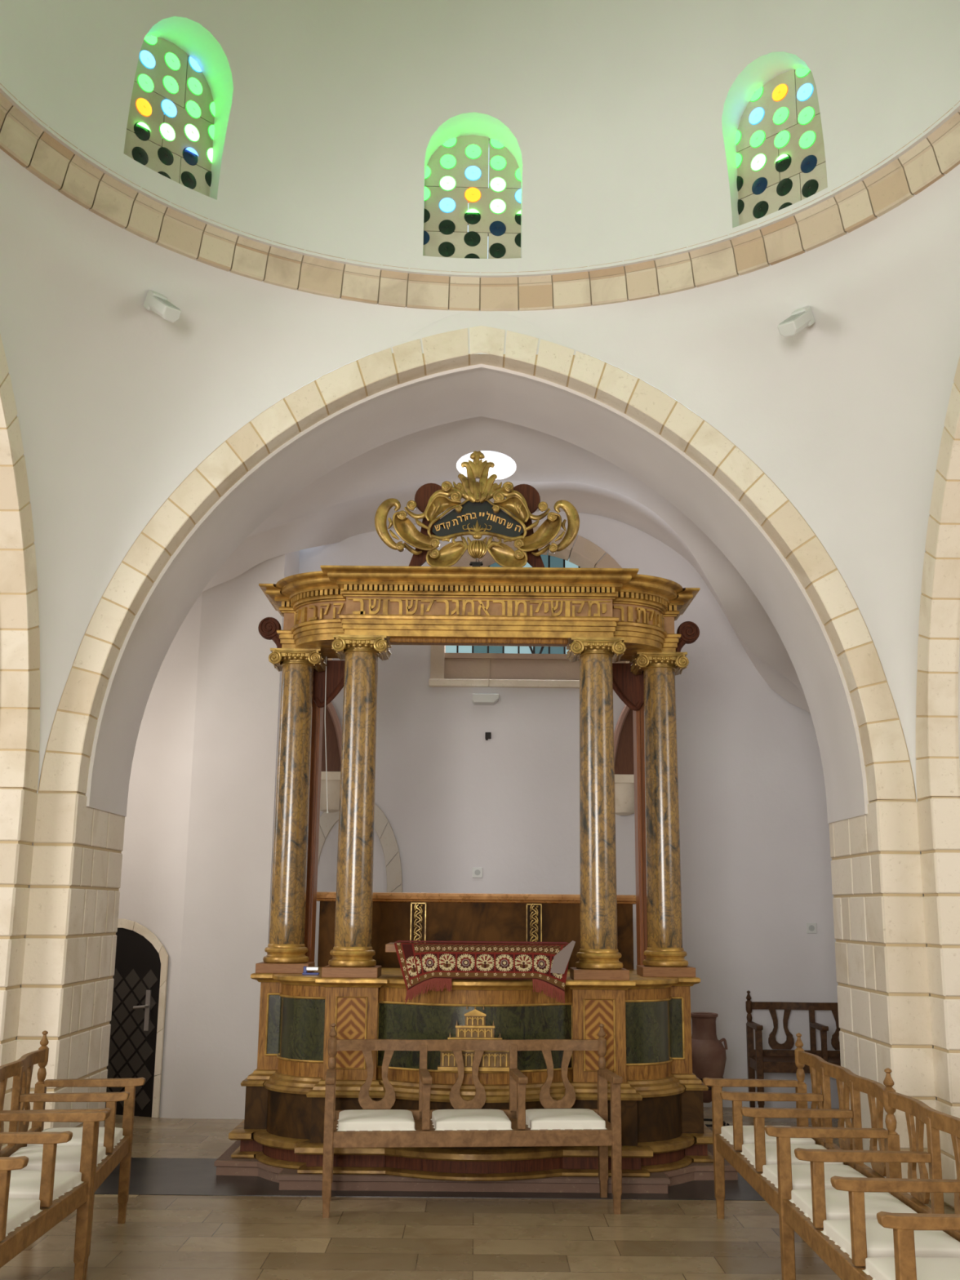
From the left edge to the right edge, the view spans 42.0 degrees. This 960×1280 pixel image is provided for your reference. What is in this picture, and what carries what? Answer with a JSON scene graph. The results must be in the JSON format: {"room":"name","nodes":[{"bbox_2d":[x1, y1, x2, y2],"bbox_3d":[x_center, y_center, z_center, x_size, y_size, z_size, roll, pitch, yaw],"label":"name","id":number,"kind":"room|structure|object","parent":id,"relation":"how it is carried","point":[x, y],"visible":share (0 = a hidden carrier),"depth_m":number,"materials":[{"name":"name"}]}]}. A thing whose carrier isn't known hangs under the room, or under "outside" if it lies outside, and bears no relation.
{"room":"house of worship","nodes":[
{"label":"house of worship","id":0,"kind":"room"},
{"bbox_2d":[0,787,37,1150],"bbox_3d":[-3.105,1.417,4.575,1.026,2.200,5.160,1,-12,0],"label":"wall","id":1,"kind":"structure","parent":0,"point":[18,806],"depth_m":7.01,"materials":[{"name":"beige stone"}]},
{"bbox_2d":[0,333,39,791],"bbox_3d":[-2.657,-1.115,5.122,0.174,2.988,5.154,1,-12,0],"label":"trim","id":2,"kind":"structure","parent":1,"relation":"attached to","point":[20,635],"depth_m":7.13,"materials":[{"name":"stone"}]},
{"bbox_2d":[118,392,299,1119],"bbox_3d":[-2.593,0.829,10.606,1.950,5.900,1.300,1,-12,0],"label":"wall","id":3,"kind":"structure","parent":0,"point":[197,864],"depth_m":9.84,"materials":[{"name":"paint"}]},
{"bbox_2d":[105,918,168,1117],"bbox_3d":[-2.852,2.898,9.661,0.950,1.452,0.072,-4,-13,20],"label":"door","id":4,"kind":"structure","parent":3,"relation":"in","point":[137,1021],"depth_m":9.60,"materials":[{"name":"black metal"}]},
{"bbox_2d":[15,791,936,1202],"bbox_3d":[-0.027,2.097,7.596,5.160,2.200,1.026,1,-12,0],"label":"wall","id":5,"kind":"structure","parent":0,"point":[67,986],"depth_m":7.28,"materials":[{"name":"beige stone"}]},
{"bbox_2d":[94,1157,764,1200],"bbox_3d":[-0.038,3.181,7.365,4.890,0.023,1.020,1,-12,0],"label":"step","id":6,"kind":"structure","parent":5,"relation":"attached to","point":[148,1175],"depth_m":7.04,"materials":[{"name":"black stone"}]},
{"bbox_2d":[38,325,916,801],"bbox_3d":[-0.002,-0.528,7.728,5.154,2.988,0.174,1,-12,0],"label":"arch","id":7,"kind":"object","parent":5,"relation":"attached to","point":[66,761],"depth_m":7.72,"materials":[{"name":"stone"}]},
{"bbox_2d":[0,1106,955,1279],"bbox_3d":[-0.026,2.403,3.318,12.000,0.200,15.500,1,-12,0],"label":"floor","id":8,"kind":"structure","parent":0,"point":[161,1237],"depth_m":6.01,"materials":[{"name":"stone"}]},
{"bbox_2d":[0,1111,108,1279],"bbox_3d":[-1.863,2.079,4.559,0.551,0.922,1.567,1,-12,-1],"label":"wooden bench","id":9,"kind":"object","parent":8,"relation":"on","point":[80,1197],"visible":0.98,"depth_m":4.84,"materials":[{"name":"brown wood"}]},
{"bbox_2d":[5,1198,43,1236],"bbox_3d":[-1.880,2.104,4.556,0.441,0.067,0.440,1,-12,-1],"label":"seat cushion","id":10,"kind":"object","parent":9,"relation":"on","point":[20,1211],"visible":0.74,"depth_m":4.59,"materials":[{"name":"beige fabric"}]},
{"bbox_2d":[8,1169,83,1200],"bbox_3d":[-1.886,2.212,5.056,0.441,0.067,0.440,0,-12,1],"label":"seat cushion","id":11,"kind":"object","parent":9,"relation":"on","point":[24,1184],"visible":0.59,"depth_m":5.03,"materials":[{"name":"beige fabric"}]},
{"bbox_2d":[0,1030,145,1279],"bbox_3d":[-1.938,2.354,5.842,0.551,0.922,1.062,2,-12,-6],"label":"wooden bench","id":12,"kind":"object","parent":8,"relation":"on","point":[21,1069],"visible":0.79,"depth_m":5.97,"materials":[{"name":"brown wood"}]},
{"bbox_2d":[8,1145,107,1172],"bbox_3d":[-1.927,2.327,5.592,0.441,0.067,0.440,2,-12,-6],"label":"seat cushion","id":13,"kind":"object","parent":12,"relation":"on","point":[68,1157],"visible":0.52,"depth_m":5.52,"materials":[{"name":"beige fabric"}]},
{"bbox_2d":[26,1127,124,1147],"bbox_3d":[-1.983,2.431,6.079,0.441,0.067,0.440,2,-12,-7],"label":"seat cushion","id":14,"kind":"object","parent":12,"relation":"on","point":[76,1140],"visible":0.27,"depth_m":6.08,"materials":[{"name":"beige fabric"}]},
{"bbox_2d":[321,1022,622,1217],"bbox_3d":[-0.048,2.566,6.740,1.567,0.922,0.481,2,-12,-5],"label":"wooden bench","id":15,"kind":"object","parent":8,"relation":"on","point":[424,1135],"visible":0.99,"depth_m":6.81,"materials":[{"name":"brown wood"}]},
{"bbox_2d":[336,1109,415,1131],"bbox_3d":[-0.558,2.587,6.739,0.440,0.067,0.441,2,-12,-5],"label":"seat cushion","id":16,"kind":"object","parent":15,"relation":"on","point":[356,1120],"visible":0.98,"depth_m":6.56,"materials":[{"name":"beige fabric"}]},
{"bbox_2d":[430,1109,511,1130],"bbox_3d":[-0.050,2.602,6.785,0.440,0.067,0.441,2,-12,-5],"label":"seat cushion","id":17,"kind":"object","parent":15,"relation":"on","point":[442,1119],"visible":0.97,"depth_m":6.61,"materials":[{"name":"beige fabric"}]},
{"bbox_2d":[525,1108,606,1129],"bbox_3d":[0.453,2.617,6.831,0.440,0.067,0.441,2,-12,-5],"label":"seat cushion","id":18,"kind":"object","parent":15,"relation":"on","point":[535,1118],"visible":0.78,"depth_m":6.65,"materials":[{"name":"beige fabric"}]},
{"bbox_2d":[213,1134,737,1193],"bbox_3d":[-0.019,3.243,7.888,3.104,0.084,1.812,1,-12,0],"label":"stone step","id":19,"kind":"structure","parent":8,"relation":"on","point":[287,1179],"depth_m":7.01,"materials":[{"name":"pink stone"}]},
{"bbox_2d":[228,450,713,1181],"bbox_3d":[-0.018,1.040,8.184,2.990,4.347,1.760,1,-12,0],"label":"bimah","id":20,"kind":"object","parent":19,"relation":"on","point":[354,615],"visible":0.98,"depth_m":7.77,"materials":[{"name":"brown wood"}]},
{"bbox_2d":[302,966,319,974],"bbox_3d":[-1.037,2.029,7.672,0.100,0.048,0.050,1,-12,0],"label":"stapler","id":21,"kind":"object","parent":20,"relation":"on","point":[306,969],"visible":1,"depth_m":7.66,"materials":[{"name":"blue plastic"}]},
{"bbox_2d":[324,656,328,813],"bbox_3d":[-1.021,0.543,8.370,0.058,1.232,0.016,1,-12,0],"label":"pull cord","id":22,"kind":"object","parent":20,"relation":"hanging from","point":[327,812],"visible":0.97,"depth_m":8.34,"materials":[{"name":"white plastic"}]},
{"bbox_2d":[385,942,555,952],"bbox_3d":[-0.042,1.935,7.542,1.033,0.196,0.400,1,-12,0],"label":"desk","id":23,"kind":"object","parent":20,"relation":"on","point":[389,948],"visible":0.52,"depth_m":7.37,"materials":[{"name":"brown wood"}]},
{"bbox_2d":[394,940,575,1004],"bbox_3d":[0.020,1.963,7.440,1.056,0.363,0.619,1,-12,0],"label":"cover","id":24,"kind":"object","parent":23,"relation":"on","point":[429,962],"visible":1,"depth_m":7.22,"materials":[{"name":"red fabric"}]},
{"bbox_2d":[469,558,483,566],"bbox_3d":[-0.023,-0.498,7.882,0.086,0.077,0.050,1,-12,0],"label":"hook","id":25,"kind":"object","parent":20,"relation":"hanging from","point":[476,563],"visible":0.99,"depth_m":7.85,"materials":[{"name":"black metal"}]},
{"bbox_2d":[467,533,487,559],"bbox_3d":[-0.017,-0.594,7.877,0.124,0.171,0.093,1,-12,0],"label":"carved ornament","id":26,"kind":"object","parent":20,"relation":"on","point":[477,548],"depth_m":7.85,"materials":[{"name":"gold metal"}]},
{"bbox_2d":[699,1076,728,1126],"bbox_3d":[1.649,3.378,9.118,0.299,0.367,0.300,-3,-13,16],"label":"stand","id":27,"kind":"object","parent":8,"relation":"on","point":[701,1079],"visible":0.11,"depth_m":9.05,"materials":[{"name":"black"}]},
{"bbox_2d":[690,1012,727,1102],"bbox_3d":[1.652,3.067,9.185,0.310,0.625,0.310,-6,-14,26],"label":"clay jar","id":28,"kind":"object","parent":27,"relation":"on","point":[708,1052],"visible":0.67,"depth_m":9.08,"materials":[{"name":"ceramic"}]},
{"bbox_2d":[745,990,840,1107],"bbox_3d":[2.938,3.271,9.877,1.567,0.922,0.501,0,-12,2],"label":"wooden bench","id":29,"kind":"object","parent":8,"relation":"on","point":[782,1060],"visible":0.4,"depth_m":10.08,"materials":[{"name":"brown wood"}]},
{"bbox_2d":[702,1032,959,1279],"bbox_3d":[1.449,2.226,5.093,0.551,0.922,3.064,0,-12,0],"label":"wooden bench","id":30,"kind":"object","parent":8,"relation":"on","point":[886,1162],"visible":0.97,"depth_m":5.07,"materials":[{"name":"brown wood"}]},
{"bbox_2d":[719,1125,815,1146],"bbox_3d":[1.471,2.515,6.316,0.441,0.067,0.440,1,-12,-1],"label":"seat cushion","id":31,"kind":"object","parent":30,"relation":"on","point":[726,1131],"visible":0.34,"depth_m":6.18,"materials":[{"name":"beige fabric"}]},
{"bbox_2d":[740,1143,843,1168],"bbox_3d":[1.469,2.408,5.817,0.441,0.067,0.440,0,-12,1],"label":"seat cushion","id":32,"kind":"object","parent":30,"relation":"on","point":[748,1149],"visible":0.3,"depth_m":5.82,"materials":[{"name":"beige fabric"}]},
{"bbox_2d":[760,1164,867,1190],"bbox_3d":[1.467,2.304,5.337,0.441,0.067,0.440,1,-12,-1],"label":"seat cushion","id":33,"kind":"object","parent":30,"relation":"on","point":[801,1173],"visible":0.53,"depth_m":5.32,"materials":[{"name":"beige fabric"}]},
{"bbox_2d":[789,1188,916,1222],"bbox_3d":[1.465,2.197,4.840,0.441,0.067,0.440,0,-12,0],"label":"seat cushion","id":34,"kind":"object","parent":30,"relation":"on","point":[837,1202],"visible":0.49,"depth_m":4.78,"materials":[{"name":"beige fabric"}]},
{"bbox_2d":[820,1218,959,1259],"bbox_3d":[1.463,2.092,4.353,0.441,0.067,0.440,1,-12,-1],"label":"seat cushion","id":35,"kind":"object","parent":30,"relation":"on","point":[880,1239],"visible":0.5,"depth_m":4.25,"materials":[{"name":"beige fabric"}]},
{"bbox_2d":[862,1257,959,1279],"bbox_3d":[1.461,1.986,3.858,0.441,0.067,0.440,0,-12,0],"label":"seat cushion","id":36,"kind":"object","parent":30,"relation":"on","point":[878,1268],"visible":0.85,"depth_m":3.92,"materials":[{"name":"beige fabric"}]},
{"bbox_2d":[0,0,959,277],"bbox_3d":[0.036,-4.246,5.805,5.571,2.908,5.571,1,-12,0],"label":"ceiling","id":37,"kind":"structure","parent":0,"point":[619,120],"depth_m":7.63,"materials":[{"name":"white paint"}]},
{"bbox_2d":[123,35,215,196],"bbox_3d":[-1.832,-3.099,7.321,0.067,1.120,0.800,-11,-16,42],"label":"window","id":38,"kind":"structure","parent":37,"relation":"attached to","point":[171,128],"depth_m":7.32,"materials":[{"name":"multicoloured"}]},
{"bbox_2d":[422,135,520,258],"bbox_3d":[-0.047,-2.868,8.101,0.800,1.120,0.067,1,-12,-2],"label":"window","id":39,"kind":"structure","parent":37,"relation":"attached to","point":[456,175],"depth_m":8.07,"materials":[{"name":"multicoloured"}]},
{"bbox_2d":[735,67,827,225],"bbox_3d":[1.795,-2.943,7.386,0.800,1.120,0.067,-11,-17,43],"label":"window","id":40,"kind":"structure","parent":37,"relation":"attached to","point":[780,155],"depth_m":7.38,"materials":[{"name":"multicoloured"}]},
{"bbox_2d":[0,148,959,1100],"bbox_3d":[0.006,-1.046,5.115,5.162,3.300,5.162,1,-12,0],"label":"wall","id":41,"kind":"structure","parent":0,"point":[117,402],"depth_m":7.51,"materials":[{"name":"white paint"}]},
{"bbox_2d":[142,289,181,323],"bbox_3d":[-1.851,-1.936,7.271,0.110,0.250,0.288,12,-17,-43],"label":"uplight","id":42,"kind":"object","parent":41,"relation":"attached to","point":[155,302],"visible":1,"depth_m":7.20,"materials":[{"name":"white plastic"}]},
{"bbox_2d":[0,83,959,311],"bbox_3d":[0.022,-2.744,5.481,5.328,0.205,5.328,1,-12,0],"label":"trim","id":43,"kind":"structure","parent":41,"relation":"attached to","point":[21,139],"depth_m":7.41,"materials":[{"name":"stone"}]},
{"bbox_2d":[777,306,814,337],"bbox_3d":[1.857,-1.861,7.326,0.110,0.250,0.288,-10,-16,41],"label":"uplight","id":44,"kind":"object","parent":41,"relation":"attached to","point":[801,318],"visible":1,"depth_m":7.25,"materials":[{"name":"white plastic"}]},
{"bbox_2d":[83,364,959,823],"bbox_3d":[0.007,-1.211,5.151,7.200,3.377,7.200,1,-12,0],"label":"arch underside","id":45,"kind":"structure","parent":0,"point":[568,415],"depth_m":8.23,"materials":[{"name":"paint"}]},
{"bbox_2d":[140,405,925,713],"bbox_3d":[0.019,0.962,9.563,7.463,5.275,2.434,1,-12,0],"label":"vault","id":46,"kind":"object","parent":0,"point":[343,504],"visible":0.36,"depth_m":9.91,"materials":[{"name":"paint"}]},
{"bbox_2d":[298,450,839,1108],"bbox_3d":[1.171,0.945,10.976,5.620,5.900,0.450,1,-12,0],"label":"wall","id":47,"kind":"structure","parent":0,"point":[756,860],"depth_m":10.65,"materials":[{"name":"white paint"}]},
{"bbox_2d":[320,701,342,812],"bbox_3d":[-1.281,0.782,10.671,0.338,1.363,0.200,1,-12,0],"label":"window","id":48,"kind":"structure","parent":47,"relation":"attached to","point":[333,727],"depth_m":10.58,"materials":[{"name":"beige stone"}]},
{"bbox_2d":[317,803,402,893],"bbox_3d":[-1.079,2.054,10.518,0.860,1.493,0.104,1,-12,0],"label":"trim","id":49,"kind":"structure","parent":47,"relation":"attached to","point":[387,838],"depth_m":10.54,"materials":[{"name":"stone"}]},
{"bbox_2d":[472,866,482,877],"bbox_3d":[-0.021,1.956,10.516,0.085,0.085,0.016,1,-12,0],"label":"wall socket","id":50,"kind":"object","parent":47,"relation":"attached to","point":[477,872],"visible":1,"depth_m":10.51,"materials":[{"name":"white plastic"}]},
{"bbox_2d":[472,693,498,705],"bbox_3d":[0.046,0.509,10.759,0.225,0.082,0.150,1,-12,0],"label":"uplight","id":51,"kind":"object","parent":47,"relation":"attached to","point":[478,699],"visible":1,"depth_m":10.69,"materials":[{"name":"white plastic"}]},
{"bbox_2d":[484,732,491,740],"bbox_3d":[0.070,0.829,10.755,0.050,0.068,0.024,1,-12,0],"label":"sensor","id":52,"kind":"object","parent":47,"relation":"attached to","point":[487,735],"visible":1,"depth_m":10.74,"materials":[{"name":"black plastic"}]},
{"bbox_2d":[428,526,625,688],"bbox_3d":[0.493,-0.261,11.182,1.919,1.462,0.450,1,-12,0],"label":"window","id":53,"kind":"structure","parent":47,"relation":"in","point":[451,666],"depth_m":10.96,"materials":[{"name":"stone"}]},
{"bbox_2d":[456,555,580,653],"bbox_3d":[0.491,-0.311,11.347,1.672,1.102,0.049,1,-12,0],"label":"grille","id":54,"kind":"object","parent":53,"relation":"attached to","point":[548,561],"depth_m":11.30,"materials":[{"name":"black metal"}]},
{"bbox_2d":[613,704,634,815],"bbox_3d":[1.247,0.807,10.673,0.338,1.363,0.200,1,-12,0],"label":"trim","id":55,"kind":"structure","parent":47,"relation":"attached to","point":[624,731],"depth_m":10.58,"materials":[{"name":"beige stone"}]},
{"bbox_2d":[805,923,817,933],"bbox_3d":[2.765,2.404,10.428,0.085,0.085,0.016,1,-12,0],"label":"wall socket","id":56,"kind":"object","parent":47,"relation":"attached to","point":[811,927],"visible":1,"depth_m":10.42,"materials":[{"name":"white plastic"}]},
{"bbox_2d":[916,796,959,1208],"bbox_3d":[3.069,1.477,4.581,1.026,2.200,5.160,1,-12,0],"label":"wall","id":57,"kind":"structure","parent":0,"point":[938,817],"depth_m":6.97,"materials":[{"name":"beige stone"}]},
{"bbox_2d":[915,356,959,799],"bbox_3d":[2.669,-1.063,5.127,0.174,2.988,5.154,1,-12,0],"label":"arch","id":58,"kind":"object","parent":57,"relation":"attached to","point":[937,752],"depth_m":7.14,"materials":[{"name":"stone"}]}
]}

